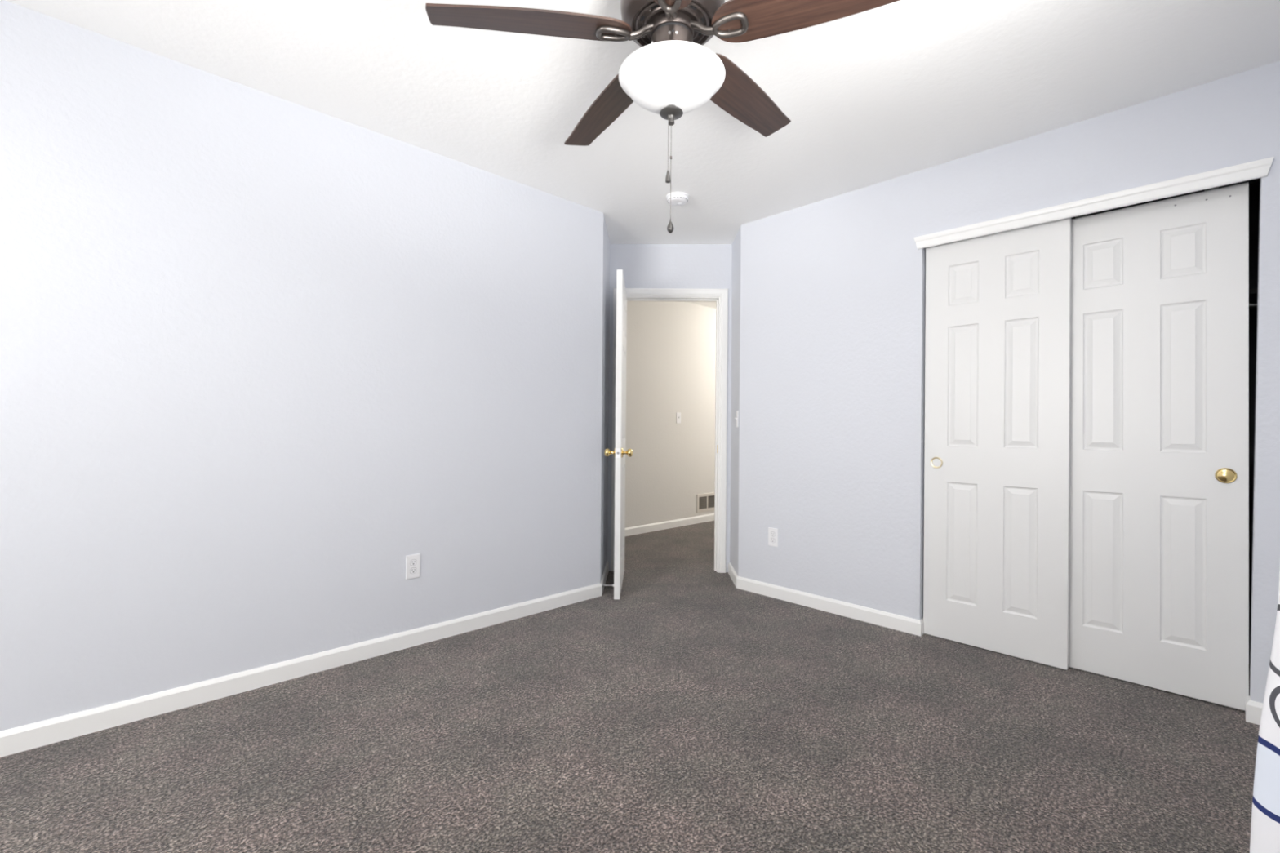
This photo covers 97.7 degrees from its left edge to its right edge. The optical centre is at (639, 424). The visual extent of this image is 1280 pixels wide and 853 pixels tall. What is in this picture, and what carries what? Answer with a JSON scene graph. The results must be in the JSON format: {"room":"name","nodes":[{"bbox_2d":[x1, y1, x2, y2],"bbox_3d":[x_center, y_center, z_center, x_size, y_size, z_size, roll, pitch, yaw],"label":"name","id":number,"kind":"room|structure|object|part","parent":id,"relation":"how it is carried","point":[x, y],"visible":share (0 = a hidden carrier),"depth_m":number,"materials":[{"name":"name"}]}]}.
{"room":"empty bedroom","nodes":[
{"label":"empty bedroom","id":0,"kind":"room"},
{"bbox_2d":[0,0,603,731],"bbox_3d":[-1.932,-0.148,1.998,4.605,2.440,0.100,1,0,-44],"label":"wall","id":1,"kind":"structure","parent":0,"point":[262,354],"depth_m":2.26,"materials":[{"name":"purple paint"}]},
{"bbox_2d":[0,560,608,757],"bbox_3d":[-1.860,1.033,2.289,4.932,0.080,0.430,1,0,-44],"label":"baseboard","id":2,"kind":"structure","parent":1,"relation":"attached to","point":[36,735],"depth_m":2.27,"materials":[{"name":"white paint"}]},
{"bbox_2d":[405,553,420,579],"bbox_3d":[-1.107,0.693,2.728,0.070,0.115,0.008,1,0,-44],"label":"power outlet","id":3,"kind":"object","parent":1,"relation":"attached to","point":[412,562],"visible":1,"depth_m":2.73,"materials":[{"name":"white plastic"}]},
{"bbox_2d":[409,559,416,565],"bbox_3d":[-1.105,0.673,2.727,0.033,0.031,0.001,1,0,-44],"label":"receptacle","id":4,"kind":"object","parent":3,"relation":"attached to","point":[412,562],"depth_m":2.73,"materials":[{"name":"grey plastic"}]},
{"bbox_2d":[409,567,416,573],"bbox_3d":[-1.105,0.712,2.727,0.030,0.028,0.002,1,0,-44],"label":"receptacle","id":5,"kind":"object","parent":3,"relation":"attached to","point":[412,570],"depth_m":2.73,"materials":[{"name":"grey plastic"}]},
{"bbox_2d":[602,583,613,586],"bbox_3d":[-0.201,1.032,3.591,0.081,0.022,0.022,0,0,1],"label":"door stop","id":6,"kind":"object","parent":1,"relation":"attached to","point":[602,584],"visible":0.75,"depth_m":3.59,"materials":[{"name":"silver metal"}]},
{"bbox_2d":[600,213,609,582],"bbox_3d":[-0.289,-0.130,3.870,0.100,2.440,0.610,0,0,1],"label":"wall","id":7,"kind":"structure","parent":0,"point":[606,275],"depth_m":3.83,"materials":[{"name":"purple paint"}]},
{"bbox_2d":[0,520,1259,852],"bbox_3d":[0.247,1.143,2.893,9.200,0.100,4.800,1,0,-44],"label":"floor","id":8,"kind":"structure","parent":0,"point":[690,710],"depth_m":1.86,"materials":[{"name":"grey carpet"}]},
{"bbox_2d":[4,0,1279,308],"bbox_3d":[0.269,-1.397,2.899,9.200,0.100,4.800,1,0,-44],"label":"ceiling","id":9,"kind":"structure","parent":0,"point":[902,87],"depth_m":2.17,"materials":[{"name":"white paint"}]},
{"bbox_2d":[425,0,900,233],"bbox_3d":[0.108,-0.948,1.635,1.241,0.807,1.272,1,0,-44],"label":"ceiling fan","id":10,"kind":"object","parent":9,"relation":"hanging from","point":[672,75],"visible":1,"depth_m":1.54,"materials":[{"name":"brown wood"}]},
{"bbox_3d":[-0.290,-1.087,1.518,0.542,0.063,0.136,1,0,-12],"label":"fan blade","id":11,"kind":"part","parent":10,"relation":"part of","materials":[{"name":"brown wood"}]},
{"bbox_3d":[-0.108,-1.092,1.931,0.136,0.050,0.542,1,0,-31],"label":"fan blade","id":12,"kind":"part","parent":10,"relation":"part of","materials":[{"name":"brown wood"}]},
{"bbox_3d":[0.080,-0.808,1.587,0.002,0.176,0.002,1,0,-44],"label":"pull chain","id":13,"kind":"part","parent":10,"relation":"part of","materials":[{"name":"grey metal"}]},
{"bbox_3d":[0.088,-0.721,1.596,0.002,0.269,0.002,1,0,-44],"label":"pull chain","id":14,"kind":"part","parent":10,"relation":"part of","materials":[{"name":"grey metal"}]},
{"bbox_3d":[0.092,-1.135,1.597,0.208,0.010,0.208,1,0,-44],"label":"motor plate","id":15,"kind":"part","parent":10,"relation":"part of","materials":[{"name":"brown metal"}]},
{"bbox_3d":[0.090,-0.962,1.597,0.303,0.116,0.303,1,0,-44],"label":"lamp shade","id":16,"kind":"part","parent":10,"relation":"part of","materials":[{"name":"white glass"}]},
{"bbox_3d":[0.058,-1.096,1.210,0.136,0.044,0.542,0,0,5],"label":"fan blade","id":17,"kind":"part","parent":10,"relation":"part of","materials":[{"name":"brown wood"}]},
{"bbox_3d":[0.344,-1.103,1.893,0.136,0.043,0.542,0,0,40],"label":"fan blade","id":18,"kind":"part","parent":10,"relation":"part of","materials":[{"name":"brown wood"}]},
{"bbox_3d":[0.452,-1.097,1.450,0.542,0.036,0.136,0,0,22],"label":"fan blade","id":19,"kind":"part","parent":10,"relation":"part of","materials":[{"name":"brown wood"}]},
{"bbox_2d":[666,191,688,205],"bbox_3d":[0.223,-1.327,3.308,0.134,0.040,0.134,1,0,-44],"label":"smoke detector","id":20,"kind":"object","parent":9,"relation":"attached to","point":[677,198],"visible":0.97,"depth_m":3.27,"materials":[{"name":"white plastic"}]},
{"bbox_2d":[607,244,732,572],"bbox_3d":[0.221,-0.124,4.222,1.109,2.440,0.110,0,0,1],"label":"wall","id":21,"kind":"structure","parent":0,"point":[691,266],"depth_m":4.17,"materials":[{"name":"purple paint"}]},
{"bbox_2d":[610,288,728,573],"bbox_3d":[0.220,0.042,4.222,0.856,2.108,0.143,0,0,1],"label":"door frame","id":22,"kind":"structure","parent":21,"relation":"attached to","point":[720,296],"depth_m":4.16,"materials":[{"name":"white paint"}]},
{"bbox_2d":[604,269,632,599],"bbox_3d":[-0.129,0.063,3.804,0.178,2.034,0.720,0,0,1],"label":"door","id":23,"kind":"structure","parent":22,"relation":"attached to","point":[619,452],"depth_m":3.45,"materials":[{"name":"white paint"}]},
{"bbox_3d":[-0.188,0.176,3.512,0.071,0.064,0.064,0,0,1],"label":"knob","id":24,"kind":"part","parent":23,"relation":"part of","materials":[{"name":"gold metal"}]},
{"bbox_3d":[-0.135,0.177,3.449,0.024,0.058,0.002,0,0,1],"label":"latch plate","id":25,"kind":"part","parent":23,"relation":"part of","materials":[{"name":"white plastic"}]},
{"bbox_3d":[-0.129,0.063,3.801,0.036,2.034,0.703,0,0,1],"label":"panel","id":26,"kind":"part","parent":23,"relation":"part of","materials":[{"name":"white paint"}]},
{"bbox_3d":[-0.081,0.177,3.510,0.071,0.064,0.064,0,0,1],"label":"knob","id":27,"kind":"part","parent":23,"relation":"part of","materials":[{"name":"gold metal"}]},
{"bbox_2d":[625,301,715,528],"bbox_3d":[0.389,-0.119,6.066,4.400,2.440,0.100,1,0,-44],"label":"wall","id":28,"kind":"structure","parent":0,"point":[671,347],"depth_m":5.92,"materials":[{"name":"white paint"}]},
{"bbox_2d":[624,513,714,536],"bbox_3d":[0.418,1.061,6.023,4.200,0.080,0.012,1,0,-44],"label":"baseboard","id":29,"kind":"structure","parent":28,"relation":"attached to","point":[637,530],"depth_m":5.90,"materials":[{"name":"white paint"}]},
{"bbox_2d":[675,412,680,422],"bbox_3d":[0.420,-0.071,6.014,0.070,0.115,0.017,1,0,-44],"label":"light switch","id":30,"kind":"object","parent":28,"relation":"attached to","point":[678,414],"visible":1,"depth_m":6.02,"materials":[{"name":"white plastic"}]},
{"bbox_2d":[696,492,714,512],"bbox_3d":[0.820,0.885,6.414,0.520,0.205,0.008,1,0,-44],"label":"air vent","id":31,"kind":"object","parent":28,"relation":"in","point":[704,502],"visible":0.56,"depth_m":6.34,"materials":[{"name":"white metal"}]},
{"bbox_2d":[729,225,741,575],"bbox_3d":[0.727,-0.121,3.959,0.110,2.440,0.400,0,0,1],"label":"wall","id":32,"kind":"structure","parent":0,"point":[735,276],"depth_m":3.94,"materials":[{"name":"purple paint"}]},
{"bbox_2d":[734,410,737,427],"bbox_3d":[0.661,-0.037,3.840,0.017,0.115,0.070,0,0,1],"label":"light switch","id":33,"kind":"object","parent":32,"relation":"attached to","point":[736,417],"visible":1,"depth_m":3.84,"materials":[{"name":"white plastic"}]},
{"bbox_2d":[737,61,1279,702],"bbox_3d":[1.591,-0.116,2.889,0.110,2.440,2.535,1,0,-44],"label":"wall","id":34,"kind":"structure","parent":0,"point":[832,444],"depth_m":3.06,"materials":[{"name":"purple paint"}]},
{"bbox_2d":[768,527,777,546],"bbox_3d":[0.847,0.718,3.562,0.008,0.115,0.070,1,0,-44],"label":"power outlet","id":35,"kind":"object","parent":34,"relation":"attached to","point":[772,532],"visible":1,"depth_m":3.56,"materials":[{"name":"white plastic"}]},
{"bbox_2d":[728,562,924,636],"bbox_3d":[0.989,1.060,3.477,0.239,0.080,1.470,1,0,-35],"label":"baseboard","id":36,"kind":"structure","parent":34,"relation":"attached to","point":[891,620],"depth_m":3.27,"materials":[{"name":"white paint"}]},
{"bbox_2d":[913,156,1274,249],"bbox_3d":[1.885,-0.950,2.499,0.022,0.061,1.256,1,0,-44],"label":"trim","id":37,"kind":"structure","parent":34,"relation":"attached to","point":[1257,169],"depth_m":2.38,"materials":[{"name":"white paint"}]},
{"bbox_2d":[1071,178,1256,219],"bbox_3d":[1.943,-0.946,2.556,0.100,0.012,1.175,1,0,-44],"label":"door track","id":38,"kind":"object","parent":34,"relation":"attached to","point":[1251,181],"visible":0.16,"depth_m":2.35,"materials":[{"name":"black"}]},
{"bbox_2d":[923,217,1071,670],"bbox_3d":[1.721,0.074,2.737,0.036,2.050,0.609,1,0,-44],"label":"door","id":39,"kind":"structure","parent":38,"relation":"hanging from","point":[997,454],"depth_m":2.70,"materials":[{"name":"white paint"}]},
{"bbox_3d":[1.539,0.198,2.902,0.007,0.058,0.058,1,0,-44],"label":"finger pull","id":40,"kind":"part","parent":39,"relation":"part of","materials":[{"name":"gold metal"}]},
{"bbox_2d":[1068,182,1248,710],"bbox_3d":[2.134,0.076,2.378,0.043,2.050,0.614,1,0,-44],"label":"door","id":41,"kind":"structure","parent":38,"relation":"hanging from","point":[1159,486],"depth_m":2.33,"materials":[{"name":"white paint"}]},
{"bbox_3d":[2.293,0.201,2.189,0.010,0.060,0.060,1,0,-44],"label":"finger pull","id":42,"kind":"part","parent":41,"relation":"part of","materials":[{"name":"gold metal"}]},
{"bbox_2d":[1244,695,1262,724],"bbox_3d":[2.325,1.069,2.066,0.062,0.080,0.120,1,0,-44],"label":"baseboard","id":43,"kind":"structure","parent":34,"relation":"attached to","point":[1253,709],"depth_m":2.08,"materials":[{"name":"white paint"}]},
{"bbox_2d":[1248,177,1259,664],"bbox_3d":[2.212,-0.110,2.861,0.743,2.440,1.870,1,0,-44],"label":"wall","id":44,"kind":"structure","parent":0,"point":[1254,188],"depth_m":2.60,"materials":[{"name":"black paint"}]},
{"bbox_2d":[1248,302,1257,308],"bbox_3d":[2.159,-0.506,2.807,0.024,0.023,1.630,1,0,-44],"label":"closet rod","id":45,"kind":"object","parent":44,"relation":"attached to","point":[1254,304],"visible":0.02,"depth_m":2.36,"materials":[{"name":"silver metal"}]},
{"bbox_2d":[1248,288,1257,302],"bbox_3d":[2.285,-0.565,2.929,0.350,0.020,1.630,1,0,-44],"label":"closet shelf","id":46,"kind":"object","parent":44,"relation":"attached to","point":[1253,293],"visible":0.02,"depth_m":2.39,"materials":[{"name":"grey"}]},
{"bbox_3d":[0.498,-0.131,0.134,5.500,2.440,0.100,1,0,-44],"label":"wall","id":47,"kind":"structure","parent":0,"visible":0},
{"bbox_3d":[0.413,-1.062,0.182,2.630,0.060,0.096,1,0,-44],"label":"curtain rod","id":48,"kind":"object","parent":47,"relation":"attached to","visible":0},
{"bbox_2d":[1249,568,1279,852],"bbox_3d":[1.073,0.023,0.880,0.565,2.115,0.151,1,0,-44],"label":"curtain","id":49,"kind":"object","parent":48,"relation":"hanging from","point":[1265,812],"visible":1,"depth_m":1.05,"materials":[{"name":"white fabric"}]}
]}

